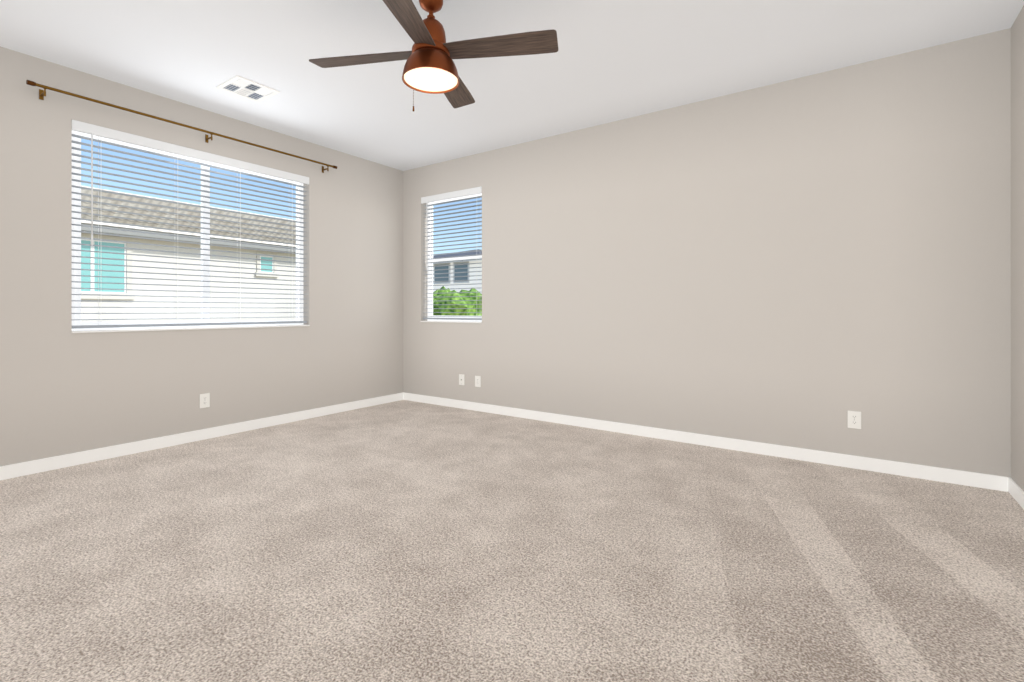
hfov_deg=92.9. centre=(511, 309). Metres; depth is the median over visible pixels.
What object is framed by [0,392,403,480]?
baseboard
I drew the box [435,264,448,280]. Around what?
glass
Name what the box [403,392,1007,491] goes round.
baseboard
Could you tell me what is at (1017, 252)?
wall
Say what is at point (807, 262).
wall
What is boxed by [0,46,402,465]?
wall
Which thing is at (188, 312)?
house
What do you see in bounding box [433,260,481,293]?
wall
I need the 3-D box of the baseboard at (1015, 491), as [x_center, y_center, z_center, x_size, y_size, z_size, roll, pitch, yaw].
[1.698,1.032,1.096,0.013,0.088,4.340,0,0,35]
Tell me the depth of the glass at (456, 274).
32.76 m
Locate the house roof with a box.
[433,249,481,257]
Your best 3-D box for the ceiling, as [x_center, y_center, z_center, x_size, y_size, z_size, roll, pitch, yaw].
[-0.421,-1.724,2.574,5.480,0.120,4.640,0,0,35]
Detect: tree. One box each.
[433,288,456,303]
[433,289,481,315]
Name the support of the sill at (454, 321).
attached to the wall at (807, 262)
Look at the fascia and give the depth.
32.33 m
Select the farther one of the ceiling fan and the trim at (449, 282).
the trim at (449, 282)
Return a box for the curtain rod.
[26,80,336,172]
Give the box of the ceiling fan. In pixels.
[309,0,557,111]
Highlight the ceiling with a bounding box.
[0,0,1023,170]
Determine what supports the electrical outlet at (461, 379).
attached to the wall at (807, 262)
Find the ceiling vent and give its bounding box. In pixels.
[216,75,279,102]
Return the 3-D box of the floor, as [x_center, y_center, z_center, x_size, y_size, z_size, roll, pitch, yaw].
[-0.421,1.136,2.574,5.480,0.120,4.640,0,0,35]
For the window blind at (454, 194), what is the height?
1.418 m
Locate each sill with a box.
[72,325,309,332]
[421,321,481,322]
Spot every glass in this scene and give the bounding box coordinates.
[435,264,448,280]
[455,263,467,281]
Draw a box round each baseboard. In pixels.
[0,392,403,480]
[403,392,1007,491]
[1008,477,1023,508]
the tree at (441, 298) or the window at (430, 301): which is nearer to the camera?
the window at (430, 301)
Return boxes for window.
[72,130,302,330]
[427,193,481,321]
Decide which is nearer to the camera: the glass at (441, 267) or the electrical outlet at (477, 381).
the electrical outlet at (477, 381)
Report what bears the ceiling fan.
hanging from the ceiling
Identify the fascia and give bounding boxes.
[433,259,481,263]
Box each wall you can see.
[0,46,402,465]
[403,28,1010,477]
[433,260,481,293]
[1011,5,1023,490]
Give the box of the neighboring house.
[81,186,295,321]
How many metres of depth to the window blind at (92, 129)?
3.91 m
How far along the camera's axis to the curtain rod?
3.71 m
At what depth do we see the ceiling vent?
3.65 m
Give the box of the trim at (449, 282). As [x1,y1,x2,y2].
[434,261,469,283]
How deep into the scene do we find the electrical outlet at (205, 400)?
4.04 m
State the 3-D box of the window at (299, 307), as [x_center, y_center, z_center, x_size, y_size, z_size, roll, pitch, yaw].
[-2.622,-0.577,4.157,0.049,1.475,1.793,0,0,35]
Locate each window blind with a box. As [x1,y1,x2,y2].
[72,120,308,328]
[421,186,481,319]
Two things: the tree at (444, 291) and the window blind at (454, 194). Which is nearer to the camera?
the window blind at (454, 194)
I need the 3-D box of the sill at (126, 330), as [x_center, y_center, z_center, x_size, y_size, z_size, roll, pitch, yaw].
[-2.558,0.154,4.113,0.111,0.014,1.791,0,0,35]
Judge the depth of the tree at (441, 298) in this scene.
13.63 m
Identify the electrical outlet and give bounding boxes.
[200,393,209,407]
[459,374,463,384]
[475,376,480,386]
[848,411,860,428]
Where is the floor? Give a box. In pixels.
[0,400,1023,681]
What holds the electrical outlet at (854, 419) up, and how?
attached to the wall at (807, 262)
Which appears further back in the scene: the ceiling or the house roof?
the house roof

